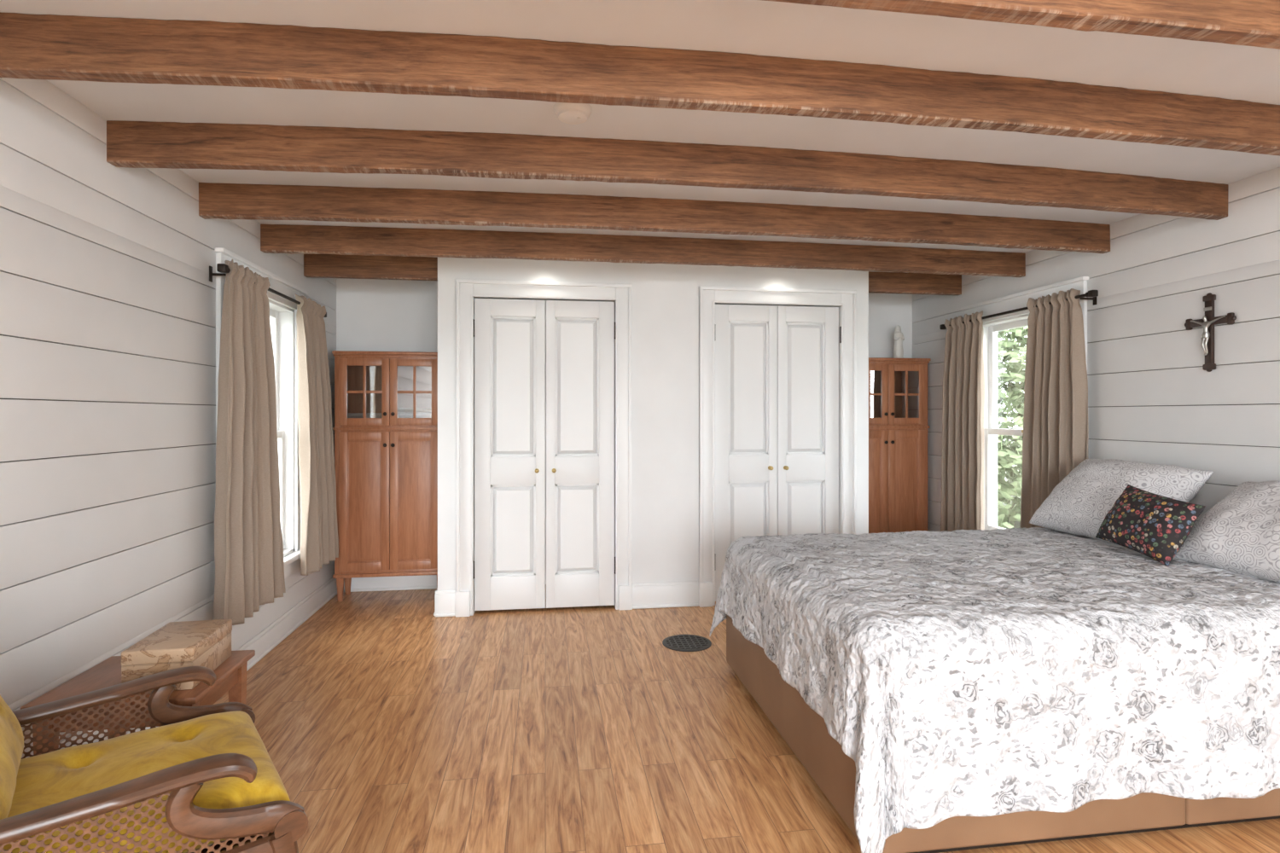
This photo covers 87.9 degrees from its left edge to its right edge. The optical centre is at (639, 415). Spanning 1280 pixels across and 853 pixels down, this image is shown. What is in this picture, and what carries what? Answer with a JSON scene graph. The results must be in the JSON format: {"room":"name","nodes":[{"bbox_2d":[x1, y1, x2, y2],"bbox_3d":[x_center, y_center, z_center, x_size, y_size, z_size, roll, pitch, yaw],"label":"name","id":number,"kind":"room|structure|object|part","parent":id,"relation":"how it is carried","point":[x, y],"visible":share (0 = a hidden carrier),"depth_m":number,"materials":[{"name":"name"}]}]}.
{"room":"bedroom","nodes":[
{"label":"bedroom","id":0,"kind":"room"},
{"bbox_2d":[0,77,336,758],"bbox_3d":[-1.678,0.130,0.609,0.150,2.300,8.480,0,0,-8],"label":"wall","id":1,"kind":"structure","parent":0,"point":[107,297],"depth_m":2.24,"materials":[{"name":"paint"}]},
{"bbox_2d":[126,577,337,734],"bbox_3d":[-1.588,1.215,0.607,0.028,0.130,8.450,0,0,-8],"label":"baseboard","id":2,"kind":"structure","parent":1,"relation":"attached to","point":[269,638],"depth_m":3.86,"materials":[{"name":"paint"}]},
{"bbox_2d":[212,247,308,600],"bbox_3d":[-2.073,0.085,3.573,0.205,1.710,1.100,0,0,-8],"label":"window","id":3,"kind":"structure","parent":1,"relation":"in","point":[282,311],"depth_m":3.98,"materials":[{"name":"paint"}]},
{"bbox_2d":[209,263,326,317],"bbox_3d":[-1.973,-0.640,3.592,0.108,0.070,1.380,0,0,-8],"label":"curtain rod","id":4,"kind":"object","parent":1,"relation":"attached to","point":[222,268],"visible":0.57,"depth_m":3.00,"materials":[{"name":"brown metal"}]},
{"bbox_2d":[213,259,285,625],"bbox_3d":[-1.874,0.121,3.203,0.108,1.647,0.674,0,0,-8],"label":"curtain","id":5,"kind":"object","parent":4,"relation":"hanging from","point":[248,544],"visible":0.99,"depth_m":3.11,"materials":[{"name":"fabric"}]},
{"bbox_2d":[294,294,338,575],"bbox_3d":[-2.005,0.121,4.118,0.102,1.648,0.601,0,0,-8],"label":"curtain","id":6,"kind":"object","parent":4,"relation":"hanging from","point":[319,539],"visible":1,"depth_m":4.01,"materials":[{"name":"fabric"}]},
{"bbox_2d":[335,278,913,584],"bbox_3d":[0.005,0.130,5.203,4.880,2.300,0.140,0,0,-8],"label":"wall","id":7,"kind":"structure","parent":0,"point":[373,315],"depth_m":4.89,"materials":[{"name":"paint"}]},
{"bbox_2d":[0,0,1279,273],"bbox_3d":[0.614,-1.080,0.936,4.880,0.120,8.880,0,0,-8],"label":"ceiling","id":8,"kind":"structure","parent":0,"point":[758,27],"depth_m":2.08,"materials":[{"name":"paint"}]},
{"bbox_2d":[553,102,591,124],"bbox_3d":[-0.223,-1.000,2.201,0.124,0.041,0.124,0,0,-8],"label":"smoke detector","id":9,"kind":"object","parent":8,"relation":"attached to","point":[571,113],"visible":0.96,"depth_m":2.17,"materials":[{"name":"white plastic"}]},
{"bbox_2d":[303,254,961,295],"bbox_3d":[0.105,-0.948,4.506,4.480,0.144,0.052,0,0,-8],"label":"ceiling beam","id":10,"kind":"structure","parent":8,"relation":"attached to","point":[315,265],"depth_m":4.26,"materials":[{"name":"brown wood"}]},
{"bbox_2d":[0,12,1279,156],"bbox_3d":[0.467,-0.946,1.966,4.480,0.149,0.147,0,0,-8],"label":"ceiling beam","id":11,"kind":"structure","parent":8,"relation":"attached to","point":[55,47],"depth_m":1.83,"materials":[{"name":"brown wood"}]},
{"bbox_2d":[260,223,1025,277],"bbox_3d":[0.199,-0.946,3.848,4.480,0.148,0.106,0,0,-8],"label":"ceiling beam","id":12,"kind":"structure","parent":8,"relation":"attached to","point":[274,238],"depth_m":3.76,"materials":[{"name":"brown wood"}]},
{"bbox_2d":[198,182,1110,253],"bbox_3d":[0.290,-0.945,3.209,4.480,0.151,0.136,0,0,-8],"label":"ceiling beam","id":13,"kind":"structure","parent":8,"relation":"attached to","point":[216,200],"depth_m":3.10,"materials":[{"name":"brown wood"}]},
{"bbox_2d":[106,120,1228,220],"bbox_3d":[0.379,-0.946,2.585,4.480,0.148,0.156,0,0,-8],"label":"ceiling beam","id":14,"kind":"structure","parent":8,"relation":"attached to","point":[130,144],"depth_m":2.46,"materials":[{"name":"brown wood"}]},
{"bbox_2d":[762,0,1279,49],"bbox_3d":[0.543,-0.946,1.431,4.480,0.148,0.087,0,0,-8],"label":"ceiling beam","id":15,"kind":"structure","parent":8,"relation":"attached to","point":[1256,23],"depth_m":1.48,"materials":[{"name":"brown wood"}]},
{"bbox_2d":[437,257,868,613],"bbox_3d":[0.104,0.130,4.788,2.917,2.300,0.710,0,0,-8],"label":"wall","id":16,"kind":"structure","parent":0,"point":[665,297],"depth_m":4.43,"materials":[{"name":"paint"}]},
{"bbox_2d":[343,575,698,617],"bbox_3d":[0.067,1.198,4.768,4.440,0.165,0.738,0,0,-8],"label":"baseboard","id":17,"kind":"structure","parent":16,"relation":"attached to","point":[670,594],"depth_m":4.43,"materials":[{"name":"paint"}]},
{"bbox_2d":[455,279,632,617],"bbox_3d":[-0.613,0.206,4.306,1.130,2.147,0.042,0,0,-8],"label":"trim","id":18,"kind":"structure","parent":16,"relation":"attached to","point":[466,289],"depth_m":4.28,"materials":[{"name":"paint"}]},
{"bbox_2d":[473,298,615,610],"bbox_3d":[-0.618,0.253,4.340,0.936,2.015,0.086,0,0,-8],"label":"door","id":19,"kind":"structure","parent":16,"relation":"in","point":[509,334],"depth_m":4.34,"materials":[{"name":"paint"}]},
{"bbox_2d":[698,285,856,607],"bbox_3d":[0.950,0.206,4.529,1.116,2.147,0.042,0,0,-8],"label":"trim","id":20,"kind":"structure","parent":16,"relation":"attached to","point":[708,295],"depth_m":4.49,"materials":[{"name":"paint"}]},
{"bbox_2d":[715,304,841,601],"bbox_3d":[0.945,0.253,4.563,0.922,2.015,0.086,0,0,-8],"label":"door","id":21,"kind":"structure","parent":16,"relation":"in","point":[776,367],"depth_m":4.56,"materials":[{"name":"paint"}]},
{"bbox_2d":[213,584,1279,852],"bbox_3d":[0.614,1.330,0.936,4.880,0.100,8.880,0,0,-8],"label":"floor","id":22,"kind":"structure","parent":0,"point":[395,726],"depth_m":2.62,"materials":[{"name":"laminate"}]},
{"bbox_2d":[20,650,255,756],"bbox_3d":[-1.500,1.038,2.034,0.445,0.485,0.390,0,0,-8],"label":"side table","id":23,"kind":"object","parent":22,"relation":"on","point":[231,674],"visible":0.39,"depth_m":1.96,"materials":[{"name":"brown wood"}]},
{"bbox_2d":[120,619,232,692],"bbox_3d":[-1.412,0.733,2.041,0.188,0.122,0.284,0,0,-12],"label":"box","id":24,"kind":"object","parent":23,"relation":"on","point":[206,643],"visible":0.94,"depth_m":1.96,"materials":[{"name":"beige cardboard"}]},
{"bbox_2d":[0,666,308,852],"bbox_3d":[-1.287,0.773,1.354,0.972,1.027,0.685,0,0,-39],"label":"armchair","id":25,"kind":"object","parent":22,"relation":"on","point":[205,780],"visible":1,"depth_m":1.39,"materials":[{"name":"yellow fabric"}]},
{"bbox_2d":[0,695,23,820],"bbox_3d":[-1.408,0.555,1.255,0.343,0.516,0.500,0,0,-39],"label":"cushion","id":26,"kind":"object","parent":25,"relation":"on","point":[11,734],"depth_m":1.35,"materials":[{"name":"yellow fabric"}]},
{"bbox_3d":[-1.397,0.804,1.638,0.728,0.182,0.003,0,0,-42],"label":"cane panel","id":27,"kind":"part","parent":25,"relation":"part of","materials":[{"name":"brown wicker"}]},
{"bbox_3d":[-1.030,0.804,1.188,0.728,0.182,0.003,0,0,-36],"label":"cane panel","id":28,"kind":"part","parent":25,"relation":"part of","materials":[{"name":"brown wicker"}]},
{"bbox_2d":[331,350,437,601],"bbox_3d":[-1.746,0.419,4.700,0.754,1.722,0.290,0,0,-8],"label":"tall cabinet","id":29,"kind":"object","parent":22,"relation":"on","point":[386,468],"visible":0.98,"depth_m":4.59,"materials":[{"name":"brown wood"}]},
{"bbox_2d":[347,407,431,418],"bbox_3d":[-1.758,0.013,4.729,0.615,0.132,0.180,0,0,-8],"label":"folded clothes","id":30,"kind":"object","parent":29,"relation":"in","point":[404,412],"visible":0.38,"depth_m":4.66,"materials":[{"name":"fabric"}]},
{"bbox_2d":[662,634,711,651],"bbox_3d":[0.264,1.275,3.730,0.276,0.010,0.276,0,0,-8],"label":"floor vent","id":31,"kind":"object","parent":22,"relation":"in","point":[677,642],"visible":1,"depth_m":3.71,"materials":[{"name":"metal"}]},
{"bbox_2d":[868,357,930,533],"bbox_3d":[1.883,0.419,5.208,0.700,1.722,0.310,0,0,-8],"label":"tall cabinet","id":32,"kind":"object","parent":22,"relation":"on","point":[898,387],"visible":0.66,"depth_m":5.10,"materials":[{"name":"brown wood"}]},
{"bbox_2d":[893,325,904,358],"bbox_3d":[2.040,-0.577,5.239,0.086,0.269,0.086,0,0,38],"label":"statue","id":33,"kind":"object","parent":32,"relation":"on","point":[898,337],"visible":0.98,"depth_m":5.22,"materials":[{"name":"ceramic"}]},
{"bbox_2d":[726,614,1279,852],"bbox_3d":[1.551,0.963,2.757,2.050,0.635,1.500,0,0,-8],"label":"bed","id":34,"kind":"object","parent":22,"relation":"on","point":[805,731],"visible":0.21,"depth_m":2.02,"materials":[{"name":"brown wood"}]},
{"bbox_2d":[709,527,1279,852],"bbox_3d":[1.510,0.914,2.740,2.102,0.696,1.659,0,0,-8],"label":"quilt","id":35,"kind":"object","parent":34,"relation":"on","point":[997,672],"visible":0.94,"depth_m":1.98,"materials":[{"name":"fabric"}]},
{"bbox_2d":[1029,459,1213,544],"bbox_3d":[2.263,0.405,3.182,0.388,0.377,0.662,0,0,-8],"label":"pillow","id":36,"kind":"object","parent":35,"relation":"on","point":[1079,505],"visible":0.7,"depth_m":3.12,"materials":[{"name":"white fabric"}]},
{"bbox_2d":[1095,484,1205,566],"bbox_3d":[2.085,0.442,2.732,0.182,0.282,0.389,0,0,-1],"label":"throw pillow","id":37,"kind":"object","parent":35,"relation":"on","point":[1154,526],"visible":1,"depth_m":2.66,"materials":[{"name":"black fabric"}]},
{"bbox_2d":[1173,480,1279,584],"bbox_3d":[2.373,0.427,2.420,0.402,0.365,0.665,0,0,-8],"label":"pillow","id":38,"kind":"object","parent":35,"relation":"on","point":[1240,534],"visible":0.86,"depth_m":2.47,"materials":[{"name":"white fabric"}]},
{"bbox_2d":[912,167,1279,531],"bbox_3d":[2.906,0.130,1.263,0.150,2.300,8.480,0,0,-8],"label":"wall","id":39,"kind":"structure","parent":0,"point":[1152,400],"depth_m":3.16,"materials":[{"name":"paint"}]},
{"bbox_2d":[939,290,1098,329],"bbox_3d":[2.355,-0.640,4.210,0.108,0.070,1.380,0,0,-8],"label":"curtain rod","id":40,"kind":"object","parent":39,"relation":"attached to","point":[1093,294],"visible":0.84,"depth_m":3.88,"materials":[{"name":"brown metal"}]},
{"bbox_2d":[940,310,985,531],"bbox_3d":[2.253,0.121,4.618,0.106,1.647,0.417,0,0,-8],"label":"curtain","id":41,"kind":"object","parent":40,"relation":"hanging from","point":[963,393],"visible":0.92,"depth_m":4.57,"materials":[{"name":"fabric"}]},
{"bbox_2d":[1020,288,1088,528],"bbox_3d":[2.369,0.121,3.810,0.103,1.647,0.478,0,0,-8],"label":"curtain","id":42,"kind":"object","parent":40,"relation":"hanging from","point":[1056,434],"visible":0.75,"depth_m":3.78,"materials":[{"name":"fabric"}]},
{"bbox_2d":[960,276,1088,530],"bbox_3d":[2.456,0.085,4.219,0.205,1.710,1.100,0,0,-8],"label":"window","id":43,"kind":"structure","parent":39,"relation":"in","point":[992,326],"depth_m":4.58,"materials":[{"name":"paint"}]},
{"bbox_2d":[1184,292,1236,372],"bbox_3d":[2.560,-0.375,2.997,0.041,0.357,0.233,0,0,-8],"label":"crucifix","id":44,"kind":"object","parent":39,"relation":"attached to","point":[1207,322],"visible":1,"depth_m":2.99,"materials":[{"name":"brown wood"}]},
{"label":"outside","id":45,"kind":"structure","parent":0,"visible":0},
{"bbox_2d":[997,436,1020,529],"bbox_3d":[-2.825,1.830,19.799,120.000,0.100,120.000,0,0,-8],"label":"ground","id":46,"kind":"structure","parent":45,"point":[1017,525],"depth_m":13.13,"materials":[{"name":"green plant"}]},
{"bbox_2d":[997,326,1026,479],"bbox_3d":[9.735,-1.032,12.899,5.582,7.326,5.782,0,0,-33],"label":"tree","id":47,"kind":"object","parent":46,"relation":"on","point":[1019,352],"visible":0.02,"depth_m":13.67,"materials":[{"name":"green plant"}]},
{"bbox_2d":[997,325,1027,529],"bbox_3d":[5.462,-0.327,11.024,4.400,5.837,4.350,0,0,-8],"label":"tree","id":48,"kind":"object","parent":46,"relation":"on","point":[1008,456],"visible":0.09,"depth_m":9.86,"materials":[{"name":"green plant"}]}
]}

